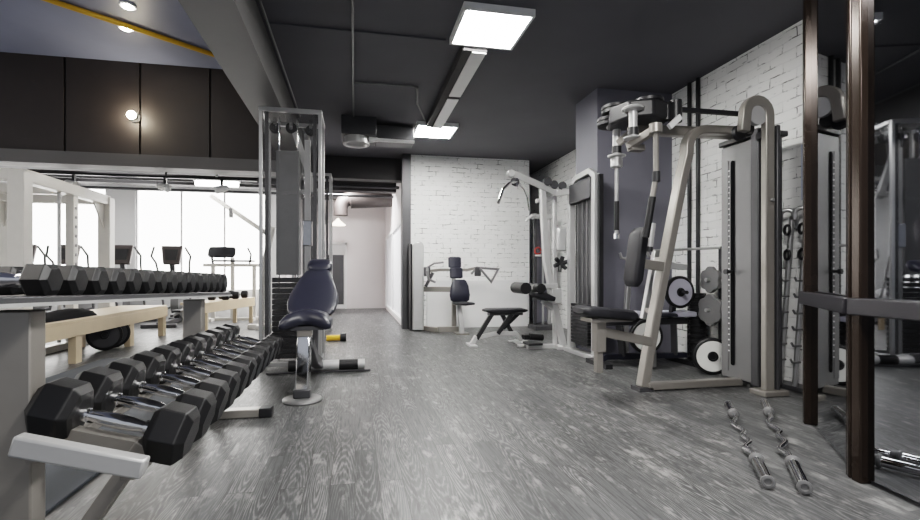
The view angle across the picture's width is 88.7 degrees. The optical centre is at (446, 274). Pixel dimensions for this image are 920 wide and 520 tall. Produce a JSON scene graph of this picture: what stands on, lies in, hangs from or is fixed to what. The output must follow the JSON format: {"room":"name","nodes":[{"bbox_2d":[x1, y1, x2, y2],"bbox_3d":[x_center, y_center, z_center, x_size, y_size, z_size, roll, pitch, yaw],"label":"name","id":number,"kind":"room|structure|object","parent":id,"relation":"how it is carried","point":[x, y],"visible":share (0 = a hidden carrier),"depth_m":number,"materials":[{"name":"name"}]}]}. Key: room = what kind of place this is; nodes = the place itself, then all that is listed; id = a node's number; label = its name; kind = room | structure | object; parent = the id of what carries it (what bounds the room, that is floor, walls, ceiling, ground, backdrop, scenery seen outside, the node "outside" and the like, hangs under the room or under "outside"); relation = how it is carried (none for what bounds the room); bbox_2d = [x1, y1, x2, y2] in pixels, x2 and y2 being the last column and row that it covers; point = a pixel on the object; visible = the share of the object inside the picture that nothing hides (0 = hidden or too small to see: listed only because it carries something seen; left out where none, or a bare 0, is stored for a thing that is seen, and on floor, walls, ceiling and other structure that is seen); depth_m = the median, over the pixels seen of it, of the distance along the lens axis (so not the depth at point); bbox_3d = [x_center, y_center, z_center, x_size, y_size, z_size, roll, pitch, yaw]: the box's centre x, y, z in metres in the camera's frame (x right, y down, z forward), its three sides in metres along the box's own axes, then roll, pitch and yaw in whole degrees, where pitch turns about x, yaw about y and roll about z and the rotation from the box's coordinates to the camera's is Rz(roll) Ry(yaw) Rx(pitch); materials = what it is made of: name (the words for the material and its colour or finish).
{"room":"gym","nodes":[
{"label":"gym","id":0,"kind":"room"},
{"bbox_2d":[0,0,221,68],"bbox_3d":[-5.284,-3.175,1.564,7.430,0.150,10.100,0,0,-11],"label":"ceiling","id":1,"kind":"structure","parent":0,"point":[36,27],"depth_m":6.01,"materials":[{"name":"paint"}]},
{"bbox_2d":[42,0,213,56],"bbox_3d":[-4.329,-3.070,5.336,0.106,0.057,4.986,0,0,42],"label":"pipe","id":2,"kind":"object","parent":1,"relation":"attached to","point":[55,2],"visible":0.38,"depth_m":5.77,"materials":[{"name":"metal"}]},
{"bbox_2d":[119,1,136,10],"bbox_3d":[-3.665,-3.081,5.396,0.170,0.038,0.170,0,0,-11],"label":"recessed light","id":3,"kind":"object","parent":1,"relation":"in","point":[126,5],"visible":1,"depth_m":5.37,"materials":[{"name":"white paint"}]},
{"bbox_2d":[0,181,280,319],"bbox_3d":[-7.292,-0.625,10.393,6.880,3.250,0.200,0,0,-11],"label":"wall","id":4,"kind":"structure","parent":0,"point":[125,200],"depth_m":10.36,"materials":[{"name":"white paint"}]},
{"bbox_2d":[33,189,106,266],"bbox_3d":[-8.929,-0.770,10.037,3.030,2.300,0.090,0,0,-11],"label":"window","id":5,"kind":"structure","parent":4,"relation":"in","point":[44,215],"depth_m":10.18,"materials":[{"name":"glass"}]},
{"bbox_2d":[136,190,264,291],"bbox_3d":[-5.539,-0.770,10.700,2.760,2.300,0.090,0,0,-11],"label":"window","id":6,"kind":"structure","parent":4,"relation":"in","point":[194,221],"depth_m":10.70,"materials":[{"name":"glass"}]},
{"bbox_2d":[0,52,303,159],"bbox_3d":[-6.092,-2.495,6.654,7.800,1.510,0.200,0,0,-11],"label":"wall","id":7,"kind":"structure","parent":0,"point":[57,103],"depth_m":6.82,"materials":[{"name":"wood"}]},
{"bbox_2d":[127,111,140,122],"bbox_3d":[-4.523,-2.290,6.763,0.150,0.150,0.188,0,0,-11],"label":"lamp","id":8,"kind":"object","parent":7,"relation":"attached to","point":[133,116],"visible":1,"depth_m":6.77,"materials":[{"name":"glass"}]},
{"bbox_2d":[0,148,303,176],"bbox_3d":[-6.084,-1.650,6.614,7.800,0.180,0.320,0,0,-11],"label":"beam","id":9,"kind":"structure","parent":7,"relation":"attached to","point":[8,157],"depth_m":6.78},
{"bbox_2d":[178,0,302,153],"bbox_3d":[-1.456,-2.550,2.313,0.370,1.400,10.100,0,0,-11],"label":"beam","id":10,"kind":"structure","parent":7,"relation":"attached to","point":[235,33],"depth_m":4.05,"materials":[{"name":"paint"}]},
{"bbox_2d":[299,199,384,308],"bbox_3d":[-3.085,-0.625,14.069,2.850,3.250,0.200,0,0,-11],"label":"wall","id":11,"kind":"structure","parent":0,"point":[363,232],"depth_m":14.07,"materials":[{"name":"white paint"}]},
{"bbox_2d":[325,242,346,308],"bbox_3d":[-3.341,0.015,13.973,0.710,1.970,0.170,0,0,-11],"label":"door","id":12,"kind":"structure","parent":11,"relation":"in","point":[339,248],"depth_m":14.03,"materials":[{"name":"white paint"}]},
{"bbox_2d":[385,183,400,324],"bbox_3d":[-1.276,-0.625,11.596,0.150,3.250,5.350,0,0,-11],"label":"wall","id":13,"kind":"structure","parent":0,"point":[392,214],"depth_m":11.49,"materials":[{"name":"white paint"}]},
{"bbox_2d":[0,155,400,182],"bbox_3d":[-5.550,-2.040,8.314,9.500,0.420,0.250,0,0,-11],"label":"trim","id":14,"kind":"structure","parent":13,"relation":"attached to","point":[342,168],"depth_m":8.93,"materials":[{"name":"metal"}]},
{"bbox_2d":[28,169,395,193],"bbox_3d":[-5.819,-2.050,9.688,9.500,0.400,0.250,0,0,-11],"label":"trim","id":15,"kind":"structure","parent":13,"relation":"attached to","point":[80,180],"depth_m":9.75,"materials":[{"name":"metal"}]},
{"bbox_2d":[44,174,398,188],"bbox_3d":[-5.485,-1.780,8.709,9.180,0.060,0.060,0,0,-11],"label":"ceiling pipe","id":16,"kind":"object","parent":13,"relation":"attached to","point":[50,175],"visible":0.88,"depth_m":8.77,"materials":[{"name":"grey metal"}]},
{"bbox_2d":[81,186,393,197],"bbox_3d":[-5.754,-1.820,10.082,9.180,0.060,0.060,0,0,-11],"label":"ceiling pipe","id":17,"kind":"object","parent":13,"relation":"attached to","point":[87,187],"visible":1,"depth_m":10.16,"materials":[{"name":"grey metal"}]},
{"bbox_2d":[334,192,392,215],"bbox_3d":[-2.054,-1.772,11.520,1.406,0.644,0.481,0,0,-11],"label":"ventilation duct","id":18,"kind":"object","parent":13,"relation":"attached to","point":[341,204],"visible":0.83,"depth_m":11.34,"materials":[{"name":"metal"}]},
{"bbox_2d":[386,219,400,321],"bbox_3d":[-1.311,-0.090,11.513,0.090,2.020,4.700,0,0,-11],"label":"window","id":19,"kind":"structure","parent":13,"relation":"in","point":[393,239],"depth_m":11.28,"materials":[{"name":"white paint"}]},
{"bbox_2d":[401,154,410,328],"bbox_3d":[-0.773,-0.625,8.841,0.160,3.250,0.250,0,0,-11],"label":"trim","id":20,"kind":"structure","parent":13,"relation":"attached to","point":[405,158],"depth_m":8.72,"materials":[{"name":"grey metal"}]},
{"bbox_2d":[411,155,528,325],"bbox_3d":[0.449,-0.625,9.106,2.340,3.250,0.200,0,0,-11],"label":"wall","id":21,"kind":"structure","parent":0,"point":[456,212],"depth_m":9.00,"materials":[{"name":"white brick"}]},
{"bbox_2d":[427,280,527,327],"bbox_3d":[0.604,0.550,9.017,2.010,0.900,0.035,0,0,-11],"label":"trim","id":22,"kind":"structure","parent":21,"relation":"attached to","point":[498,294],"depth_m":9.00,"materials":[{"name":"white paint"}]},
{"bbox_2d":[45,308,919,519],"bbox_3d":[-2.869,1.060,5.807,13.800,0.120,17.500,0,0,-11],"label":"floor","id":23,"kind":"structure","parent":0,"point":[439,427],"depth_m":2.74,"materials":[{"name":"grey wood"}]},
{"bbox_2d":[33,244,51,310],"bbox_3d":[-8.161,0.202,9.102,0.767,1.595,1.580,0,0,-13],"label":"trainer","id":24,"kind":"object","parent":23,"relation":"on","point":[46,308],"visible":0.09,"depth_m":9.13,"materials":[{"name":"grey metal"}]},
{"bbox_2d":[0,168,114,354],"bbox_3d":[-5.859,-0.125,6.348,1.510,2.250,2.120,0,0,-11],"label":"power rack","id":25,"kind":"object","parent":23,"relation":"on","point":[23,188],"visible":0.67,"depth_m":6.33,"materials":[{"name":"metal"}]},
{"bbox_2d":[45,244,94,312],"bbox_3d":[-7.385,0.202,9.203,0.767,1.595,1.580,0,0,-9],"label":"trainer","id":26,"kind":"object","parent":23,"relation":"on","point":[90,306],"visible":0.12,"depth_m":9.15,"materials":[{"name":"grey metal"}]},
{"bbox_2d":[86,327,122,349],"bbox_3d":[-4.528,0.795,6.216,0.400,0.400,0.064,0,0,-30],"label":"weight plate","id":27,"kind":"object","parent":23,"relation":"on","point":[108,339],"visible":0.77,"depth_m":6.21,"materials":[{"name":"black rubber"}]},
{"bbox_2d":[45,305,167,363],"bbox_3d":[-4.614,0.750,5.822,0.680,0.500,4.000,0,0,-11],"label":"wooden bench","id":28,"kind":"object","parent":23,"relation":"on","point":[75,330],"visible":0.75,"depth_m":5.92,"materials":[{"name":"brown wood"}]},
{"bbox_2d":[45,308,96,322],"bbox_3d":[-4.441,0.451,5.092,0.475,0.094,1.900,0,0,-11],"label":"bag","id":29,"kind":"object","parent":28,"relation":"on","point":[70,313],"visible":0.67,"depth_m":5.42,"materials":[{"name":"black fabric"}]},
{"bbox_2d":[114,325,130,347],"bbox_3d":[-4.570,0.795,6.432,0.400,0.400,0.064,0,0,-30],"label":"weight plate","id":30,"kind":"object","parent":23,"relation":"on","point":[126,329],"visible":0.18,"depth_m":6.49,"materials":[{"name":"black rubber"}]},
{"bbox_2d":[45,358,224,514],"bbox_3d":[-2.714,0.991,3.035,1.640,0.017,5.400,0,0,-11],"label":"rubber mat","id":31,"kind":"object","parent":23,"relation":"on","point":[61,482],"visible":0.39,"depth_m":2.34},
{"bbox_2d":[115,245,157,321],"bbox_3d":[-6.434,0.202,9.338,0.767,1.595,1.580,0,0,-8],"label":"trainer","id":32,"kind":"object","parent":23,"relation":"on","point":[123,253],"visible":0.2,"depth_m":9.29,"materials":[{"name":"grey metal"}]},
{"bbox_2d":[0,292,273,519],"bbox_3d":[-1.466,0.530,2.507,0.765,0.940,2.645,0,0,-11],"label":"dumbbell rack","id":33,"kind":"object","parent":23,"relation":"on","point":[24,455],"visible":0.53,"depth_m":1.51,"materials":[{"name":"grey metal"}]},
{"bbox_2d":[0,264,63,295],"bbox_3d":[-1.476,0.016,1.530,0.360,0.104,0.119,0,0,-10],"label":"dumbbell","id":34,"kind":"object","parent":33,"relation":"on","point":[34,279],"visible":1,"depth_m":1.52,"materials":[{"name":"black rubber"}]},
{"bbox_2d":[10,265,87,294],"bbox_3d":[-1.505,0.019,1.677,0.360,0.106,0.122,0,0,-11],"label":"dumbbell","id":35,"kind":"object","parent":33,"relation":"on","point":[75,281],"visible":0.34,"depth_m":1.67,"materials":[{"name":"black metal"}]},
{"bbox_2d":[0,266,108,294],"bbox_3d":[-1.534,0.022,1.824,0.360,0.109,0.124,0,0,-12],"label":"dumbbell","id":36,"kind":"object","parent":33,"relation":"on","point":[98,279],"visible":0.33,"depth_m":1.81,"materials":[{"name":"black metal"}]},
{"bbox_2d":[24,268,126,294],"bbox_3d":[-1.563,0.025,1.972,0.360,0.111,0.127,0,0,-10],"label":"dumbbell","id":37,"kind":"object","parent":33,"relation":"on","point":[117,278],"visible":0.25,"depth_m":1.97,"materials":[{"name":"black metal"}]},
{"bbox_2d":[24,377,199,465],"bbox_3d":[-1.131,0.501,1.613,0.506,0.297,0.201,0,0,-11],"label":"dumbbell","id":38,"kind":"object","parent":33,"relation":"on","point":[57,407],"visible":0.94,"depth_m":1.57,"materials":[{"name":"black rubber"}]},
{"bbox_2d":[0,292,230,303],"bbox_3d":[-1.654,0.109,2.438,0.370,0.099,2.580,0,0,-11],"label":"tray","id":39,"kind":"object","parent":33,"relation":"on","point":[100,298],"depth_m":1.84,"materials":[{"name":"grey metal"}]},
{"bbox_2d":[122,269,141,293],"bbox_3d":[-1.592,0.029,2.119,0.360,0.114,0.130,0,0,-10],"label":"dumbbell","id":40,"kind":"object","parent":33,"relation":"on","point":[133,276],"visible":0.15,"depth_m":2.11,"materials":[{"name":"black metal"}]},
{"bbox_2d":[74,366,216,442],"bbox_3d":[-1.171,0.502,1.819,0.503,0.295,0.199,0,0,-10],"label":"dumbbell","id":41,"kind":"object","parent":33,"relation":"on","point":[107,383],"visible":0.61,"depth_m":1.79,"materials":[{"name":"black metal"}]},
{"bbox_2d":[137,270,155,293],"bbox_3d":[-1.621,0.032,2.266,0.360,0.116,0.133,0,0,-11],"label":"dumbbell","id":42,"kind":"object","parent":33,"relation":"on","point":[148,277],"visible":0.17,"depth_m":2.26,"materials":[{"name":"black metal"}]},
{"bbox_2d":[152,270,167,292],"bbox_3d":[-1.649,0.035,2.413,0.360,0.119,0.136,0,0,-12],"label":"dumbbell","id":43,"kind":"object","parent":33,"relation":"on","point":[160,275],"visible":0.23,"depth_m":2.41,"materials":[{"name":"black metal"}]},
{"bbox_2d":[105,357,229,424],"bbox_3d":[-1.212,0.503,2.025,0.500,0.292,0.197,0,0,-11],"label":"dumbbell","id":44,"kind":"object","parent":33,"relation":"on","point":[133,372],"visible":0.61,"depth_m":2.00,"materials":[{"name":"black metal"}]},
{"bbox_2d":[164,271,177,292],"bbox_3d":[-1.678,0.038,2.560,0.360,0.121,0.139,0,0,-11],"label":"dumbbell","id":45,"kind":"object","parent":33,"relation":"on","point":[172,278],"visible":0.2,"depth_m":2.56,"materials":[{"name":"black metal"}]},
{"bbox_2d":[175,271,186,292],"bbox_3d":[-1.707,0.042,2.708,0.360,0.124,0.142,0,0,-11],"label":"dumbbell","id":46,"kind":"object","parent":33,"relation":"on","point":[182,279],"visible":0.2,"depth_m":2.71,"materials":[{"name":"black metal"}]},
{"bbox_2d":[129,350,240,410],"bbox_3d":[-1.252,0.504,2.231,0.497,0.290,0.195,0,0,-10],"label":"dumbbell","id":47,"kind":"object","parent":33,"relation":"on","point":[155,363],"visible":0.6,"depth_m":2.21,"materials":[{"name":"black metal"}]},
{"bbox_2d":[184,272,195,292],"bbox_3d":[-1.736,0.045,2.855,0.360,0.126,0.144,0,0,-12],"label":"dumbbell","id":48,"kind":"object","parent":33,"relation":"on","point":[191,281],"visible":0.21,"depth_m":2.85,"materials":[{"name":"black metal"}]},
{"bbox_2d":[191,272,203,292],"bbox_3d":[-1.764,0.048,3.002,0.360,0.129,0.144,0,0,-10],"label":"dumbbell","id":49,"kind":"object","parent":33,"relation":"on","point":[198,276],"visible":0.17,"depth_m":3.00,"materials":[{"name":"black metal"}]},
{"bbox_2d":[150,344,249,398],"bbox_3d":[-1.292,0.505,2.437,0.494,0.287,0.193,0,0,-11],"label":"dumbbell","id":50,"kind":"object","parent":33,"relation":"on","point":[172,355],"visible":0.55,"depth_m":2.42,"materials":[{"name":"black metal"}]},
{"bbox_2d":[198,273,209,292],"bbox_3d":[-1.793,0.051,3.149,0.360,0.131,0.145,0,0,-12],"label":"dumbbell","id":51,"kind":"object","parent":33,"relation":"on","point":[206,278],"visible":0.12,"depth_m":3.15,"materials":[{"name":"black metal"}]},
{"bbox_2d":[167,339,256,388],"bbox_3d":[-1.333,0.506,2.643,0.490,0.285,0.191,0,0,-11],"label":"dumbbell","id":52,"kind":"object","parent":33,"relation":"on","point":[187,349],"visible":0.51,"depth_m":2.62,"materials":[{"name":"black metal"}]},
{"bbox_2d":[208,273,216,291],"bbox_3d":[-1.822,0.055,3.296,0.360,0.134,0.145,0,0,-10],"label":"dumbbell","id":53,"kind":"object","parent":33,"relation":"on","point":[213,282],"visible":0.18,"depth_m":3.30,"materials":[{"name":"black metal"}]},
{"bbox_2d":[181,335,263,379],"bbox_3d":[-1.373,0.507,2.849,0.487,0.282,0.189,0,0,-10],"label":"dumbbell","id":54,"kind":"object","parent":33,"relation":"on","point":[200,343],"visible":0.49,"depth_m":2.83,"materials":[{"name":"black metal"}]},
{"bbox_2d":[194,331,269,373],"bbox_3d":[-1.413,0.508,3.055,0.484,0.280,0.187,0,0,-11],"label":"dumbbell","id":55,"kind":"object","parent":33,"relation":"on","point":[211,347],"visible":0.53,"depth_m":3.04,"materials":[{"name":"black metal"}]},
{"bbox_2d":[204,328,274,366],"bbox_3d":[-1.454,0.509,3.261,0.481,0.278,0.185,0,0,-10],"label":"dumbbell","id":56,"kind":"object","parent":33,"relation":"on","point":[220,335],"visible":0.53,"depth_m":3.24,"materials":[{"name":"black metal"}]},
{"bbox_2d":[214,325,278,360],"bbox_3d":[-1.494,0.510,3.468,0.478,0.275,0.183,0,0,-11],"label":"dumbbell","id":57,"kind":"object","parent":33,"relation":"on","point":[228,331],"visible":0.44,"depth_m":3.45,"materials":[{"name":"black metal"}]},
{"bbox_2d":[222,323,282,356],"bbox_3d":[-1.534,0.510,3.674,0.475,0.272,0.181,0,0,-10],"label":"dumbbell","id":58,"kind":"object","parent":33,"relation":"on","point":[236,329],"visible":0.5,"depth_m":3.65,"materials":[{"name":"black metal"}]},
{"bbox_2d":[140,246,191,328],"bbox_3d":[-5.609,0.202,9.601,0.767,1.595,1.580,0,0,-13],"label":"trainer","id":59,"kind":"object","parent":23,"relation":"on","point":[171,255],"visible":0.67,"depth_m":9.54,"materials":[{"name":"grey metal"}]},
{"bbox_2d":[180,297,254,330],"bbox_3d":[-4.298,0.735,8.966,0.421,0.530,2.050,0,0,0],"label":"wooden bench","id":60,"kind":"object","parent":23,"relation":"on","point":[216,305],"visible":0.52,"depth_m":8.91,"materials":[{"name":"brown wood"}]},
{"bbox_2d":[203,247,258,321],"bbox_3d":[-4.729,0.188,10.365,1.200,1.624,0.560,0,0,-11],"label":"exercise machine","id":61,"kind":"object","parent":23,"relation":"on","point":[213,252],"visible":0.83,"depth_m":10.32,"materials":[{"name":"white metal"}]},
{"bbox_2d":[209,194,275,329],"bbox_3d":[-3.661,-0.245,8.760,1.420,2.490,0.600,0,0,-11],"label":"cable machine","id":62,"kind":"object","parent":23,"relation":"on","point":[232,211],"visible":0.59,"depth_m":8.73,"materials":[{"name":"metal"}]},
{"bbox_2d":[258,106,324,366],"bbox_3d":[-1.734,-0.407,5.316,0.654,2.775,0.544,0,0,-11],"label":"cable machine","id":63,"kind":"object","parent":23,"relation":"on","point":[288,164],"visible":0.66,"depth_m":5.17,"materials":[{"name":"metal"}]},
{"bbox_2d":[292,172,332,330],"bbox_3d":[-2.422,-0.407,8.493,0.674,2.775,0.544,0,0,-11],"label":"tower","id":64,"kind":"object","parent":23,"relation":"on","point":[330,180],"visible":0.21,"depth_m":8.34,"materials":[{"name":"metal"}]},
{"bbox_2d":[266,259,370,405],"bbox_3d":[-1.190,0.419,4.230,1.030,1.162,1.309,0,0,-11],"label":"bench","id":65,"kind":"object","parent":23,"relation":"on","point":[311,303],"visible":1,"depth_m":4.11,"materials":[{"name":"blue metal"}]},
{"bbox_2d":[326,333,345,340],"bbox_3d":[-1.672,0.940,7.111,0.290,0.117,0.120,0,0,-11],"label":"handle","id":66,"kind":"object","parent":23,"relation":"on","point":[342,337],"visible":1,"depth_m":7.07,"materials":[{"name":"yellow paint"}]},
{"bbox_2d":[408,241,499,334],"bbox_3d":[-0.005,0.202,8.123,1.697,1.597,0.838,0,0,19],"label":"press","id":67,"kind":"object","parent":23,"relation":"on","point":[459,289],"visible":1,"depth_m":8.22,"materials":[{"name":"silver metal"}]},
{"bbox_2d":[466,308,543,347],"bbox_3d":[0.820,0.736,6.702,1.064,0.529,0.480,0,0,-11],"label":"bench","id":68,"kind":"object","parent":23,"relation":"on","point":[513,313],"visible":0.94,"depth_m":6.62,"materials":[{"name":"black leather"}]},
{"bbox_2d":[525,213,551,329],"bbox_3d":[1.749,-0.075,8.708,0.621,2.150,0.420,0,0,-11],"label":"trainer","id":69,"kind":"object","parent":23,"relation":"on","point":[541,314],"visible":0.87,"depth_m":8.80,"materials":[{"name":"grey metal"}]},
{"bbox_2d":[497,168,603,357],"bbox_3d":[1.328,-0.188,6.097,1.244,2.375,1.026,0,0,13],"label":"machine","id":70,"kind":"object","parent":23,"relation":"on","point":[585,198],"visible":0.85,"depth_m":6.05,"materials":[{"name":"silver metal"}]},
{"bbox_2d":[586,252,696,369],"bbox_3d":[2.144,0.368,5.234,1.220,1.265,0.650,0,0,-11],"label":"press","id":71,"kind":"object","parent":23,"relation":"on","point":[672,316],"visible":0.56,"depth_m":5.23,"materials":[{"name":"metal"}]},
{"bbox_2d":[629,319,662,352],"bbox_3d":[2.103,0.650,4.960,0.360,0.360,0.064,0,0,-4],"label":"weight plate","id":72,"kind":"object","parent":71,"relation":"on","point":[638,327],"visible":0.36,"depth_m":4.94,"materials":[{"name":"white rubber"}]},
{"bbox_2d":[665,276,693,307],"bbox_3d":[2.523,0.185,5.095,0.350,0.350,0.059,0,0,-11],"label":"weight plate","id":73,"kind":"object","parent":71,"relation":"on","point":[673,297],"visible":0.94,"depth_m":5.08,"materials":[{"name":"metal"}]},
{"bbox_2d":[572,95,788,396],"bbox_3d":[1.993,-0.247,4.077,1.881,2.495,0.713,0,0,-11],"label":"machine","id":74,"kind":"object","parent":23,"relation":"on","point":[751,156],"visible":1,"depth_m":4.03,"materials":[{"name":"metal"}]},
{"bbox_2d":[653,246,721,339],"bbox_3d":[2.524,0.348,4.906,0.881,1.303,0.180,0,0,-11],"label":"tree","id":75,"kind":"object","parent":23,"relation":"on","point":[719,248],"visible":0.33,"depth_m":4.96,"materials":[{"name":"grey metal"}]},
{"bbox_2d":[698,294,721,325],"bbox_3d":[2.782,0.370,4.957,0.045,0.340,0.320,0,0,-11],"label":"weight plate","id":76,"kind":"object","parent":75,"relation":"on","point":[710,301],"visible":0.92,"depth_m":4.93,"materials":[{"name":"metal"}]},
{"bbox_2d":[700,266,721,292],"bbox_3d":[2.782,0.050,4.957,0.045,0.280,0.263,0,0,-11],"label":"weight plate","id":77,"kind":"object","parent":75,"relation":"on","point":[715,276],"visible":1,"depth_m":4.92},
{"bbox_2d":[688,293,707,359],"bbox_3d":[2.803,0.601,5.256,0.200,0.795,0.197,0,0,-11],"label":"foam roller","id":78,"kind":"object","parent":23,"relation":"on","point":[697,329],"visible":0.52,"depth_m":5.19,"materials":[{"name":"black rubber"}]},
{"bbox_2d":[691,337,721,374],"bbox_3d":[2.657,0.813,4.713,0.370,0.370,0.074,0,0,8],"label":"weight plate","id":79,"kind":"object","parent":23,"relation":"on","point":[706,354],"visible":0.8,"depth_m":4.70,"materials":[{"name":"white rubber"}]},
{"bbox_2d":[724,400,775,488],"bbox_3d":[1.786,0.960,2.839,0.082,0.072,1.453,0,0,25],"label":"bar","id":80,"kind":"object","parent":23,"relation":"on","point":[757,460],"visible":1,"depth_m":2.45,"materials":[{"name":"silver metal"}]},
{"bbox_2d":[759,398,812,493],"bbox_3d":[2.003,0.960,2.841,0.082,0.072,1.636,0,0,29],"label":"bar","id":81,"kind":"object","parent":23,"relation":"on","point":[792,462],"visible":1,"depth_m":2.41,"materials":[{"name":"silver metal"}]},
{"bbox_2d":[780,205,802,393],"bbox_3d":[3.018,0.200,4.127,0.212,1.600,0.380,0,0,-11],"label":"rack","id":82,"kind":"object","parent":23,"relation":"on","point":[794,385],"visible":0.73,"depth_m":4.12,"materials":[{"name":"grey metal"}]},
{"bbox_2d":[799,0,850,477],"bbox_3d":[2.210,-0.625,2.743,0.082,3.250,0.984,0,0,26],"label":"frame","id":83,"kind":"structure","parent":23,"relation":"on","point":[825,293],"depth_m":2.74,"materials":[{"name":"brown metal"}]},
{"bbox_2d":[847,0,919,502],"bbox_3d":[2.025,-0.625,1.514,0.082,3.250,1.567,0,0,-3],"label":"mirror","id":84,"kind":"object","parent":23,"relation":"on","point":[883,306],"depth_m":2.15,"materials":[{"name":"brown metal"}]},
{"bbox_2d":[256,0,802,174],"bbox_3d":[0.978,-2.325,6.458,6.000,0.150,17.300,0,0,-11],"label":"ceiling","id":85,"kind":"structure","parent":0,"point":[519,103],"depth_m":4.93,"materials":[{"name":"paint"}]},
{"bbox_2d":[259,0,300,116],"bbox_3d":[-1.312,-2.236,2.749,0.022,0.022,7.900,0,0,-11],"label":"conduit","id":86,"kind":"object","parent":85,"relation":"attached to","point":[260,1],"visible":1,"depth_m":4.62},
{"bbox_2d":[351,0,353,116],"bbox_3d":[-0.634,-2.236,3.137,0.022,0.022,8.400,0,0,-11],"label":"conduit","id":87,"kind":"object","parent":85,"relation":"attached to","point":[352,1],"visible":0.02,"depth_m":4.59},
{"bbox_2d":[270,22,445,41],"bbox_3d":[-0.794,-2.243,4.343,1.590,0.015,0.030,0,0,-11],"label":"batten","id":88,"kind":"object","parent":85,"relation":"attached to","point":[271,23],"visible":1,"depth_m":4.33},
{"bbox_2d":[341,115,414,147],"bbox_3d":[-1.025,-2.067,6.978,1.050,0.365,0.610,0,0,-11],"label":"ventilation unit","id":89,"kind":"object","parent":85,"relation":"attached to","point":[356,131],"visible":1,"depth_m":6.83,"materials":[{"name":"grey metal"}]},
{"bbox_2d":[343,134,369,147],"bbox_3d":[-1.312,-1.958,6.805,0.380,0.145,0.380,0,0,-11],"label":"outlet","id":90,"kind":"object","parent":89,"relation":"attached to","point":[350,140],"depth_m":6.70,"materials":[{"name":"silver metal"}]},
{"bbox_2d":[355,82,425,121],"bbox_3d":[-0.452,-2.234,6.002,0.566,0.024,1.567,0,0,29],"label":"conduit","id":91,"kind":"object","parent":85,"relation":"attached to","point":[355,82],"visible":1,"depth_m":5.53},
{"bbox_2d":[414,121,458,138],"bbox_3d":[-0.190,-2.220,7.218,0.620,0.060,0.620,0,0,-11],"label":"ceiling light","id":92,"kind":"object","parent":85,"relation":"attached to","point":[448,130],"visible":0.76,"depth_m":7.17,"materials":[{"name":"white paint"}]},
{"bbox_2d":[414,126,455,137],"bbox_3d":[-0.190,-2.204,7.218,0.570,0.012,0.570,0,0,-11],"label":"diffuser","id":93,"kind":"object","parent":92,"relation":"attached to","point":[419,131],"depth_m":7.25,"materials":[{"name":"white"}]},
{"bbox_2d":[426,46,486,128],"bbox_3d":[0.043,-2.200,5.715,0.240,0.100,2.400,0,0,-11],"label":"duct","id":94,"kind":"object","parent":85,"relation":"attached to","point":[467,61],"visible":0.84,"depth_m":5.29,"materials":[{"name":"silver metal"}]},
{"bbox_2d":[449,1,535,50],"bbox_3d":[0.386,-2.220,4.223,0.620,0.060,0.620,0,0,-11],"label":"ceiling light","id":95,"kind":"object","parent":85,"relation":"attached to","point":[482,25],"visible":1,"depth_m":4.14,"materials":[{"name":"white paint"}]},
{"bbox_2d":[453,10,530,47],"bbox_3d":[0.386,-2.204,4.223,0.570,0.012,0.570,0,0,-11],"label":"diffuser","id":96,"kind":"object","parent":95,"relation":"attached to","point":[473,28],"depth_m":4.17,"materials":[{"name":"white"}]},
{"bbox_2d":[529,175,530,319],"bbox_3d":[1.796,-0.625,10.083,1.000,3.250,1.200,0,0,-11],"label":"wall","id":97,"kind":"structure","parent":0,"point":[529,175],"depth_m":10.56,"materials":[{"name":"stone"}]},
{"bbox_2d":[576,88,671,353],"bbox_3d":[2.250,-0.625,6.024,1.010,3.250,0.560,0,0,-11],"label":"wall column","id":98,"kind":"structure","parent":0,"point":[593,145],"depth_m":5.74,"materials":[{"name":"paint"}]},
{"bbox_2d":[531,20,802,383],"bbox_3d":[3.166,-0.625,4.441,0.180,3.250,12.500,0,0,-11],"label":"wall","id":99,"kind":"structure","parent":0,"point":[772,69],"depth_m":4.91,"materials":[{"name":"white brick"}]},
{"bbox_2d":[687,82,690,358],"bbox_3d":[2.840,-0.625,5.508,0.044,3.250,0.044,0,0,-11],"label":"pipe","id":100,"kind":"object","parent":99,"relation":"attached to","point":[689,83],"visible":0.66,"depth_m":5.49,"materials":[{"name":"black metal"}]},
{"bbox_2d":[696,77,699,292],"bbox_3d":[2.867,-0.625,5.371,0.044,3.250,0.044,0,0,-11],"label":"pipe","id":101,"kind":"object","parent":99,"relation":"attached to","point":[697,78],"visible":0.66,"depth_m":5.36,"materials":[{"name":"black metal"}]},
{"bbox_2d":[801,144,802,199],"bbox_3d":[3.138,-0.905,4.094,0.007,0.490,0.110,0,0,-11],"label":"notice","id":102,"kind":"object","parent":99,"relation":"attached to","point":[802,144],"visible":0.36,"depth_m":4.13,"materials":[{"name":"paper"}]},
{"bbox_3d":[-6.783,-2.325,10.187,7.800,0.150,7.000,0,0,-11],"label":"ceiling","id":103,"kind":"structure","parent":0,"visible":0},
{"bbox_2d":[31,170,256,181],"bbox_3d":[-6.060,-1.905,7.271,5.900,0.690,0.040,0,0,-11],"label":"track","id":104,"kind":"object","parent":103,"relation":"hanging from","point":[41,172],"visible":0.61,"depth_m":7.50,"materials":[{"name":"black metal"}]},
{"bbox_2d":[157,178,170,191],"bbox_3d":[-4.537,-1.439,7.529,0.219,0.242,0.130,0,0,20],"label":"spotlight","id":105,"kind":"object","parent":104,"relation":"attached to","point":[164,186],"visible":1,"depth_m":7.50,"materials":[{"name":"white plastic"}]},
{"bbox_2d":[214,180,228,193],"bbox_3d":[-3.690,-1.439,7.695,0.219,0.242,0.130,0,0,-42],"label":"spotlight","id":106,"kind":"object","parent":104,"relation":"attached to","point":[222,188],"visible":1,"depth_m":7.67,"materials":[{"name":"white plastic"}]},
{"bbox_2d":[193,174,240,186],"bbox_3d":[-4.035,-1.904,8.249,0.750,0.693,0.140,0,0,-11],"label":"lamp","id":107,"kind":"object","parent":103,"relation":"hanging from","point":[197,182],"visible":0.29,"depth_m":8.21,"materials":[{"name":"white paint"}]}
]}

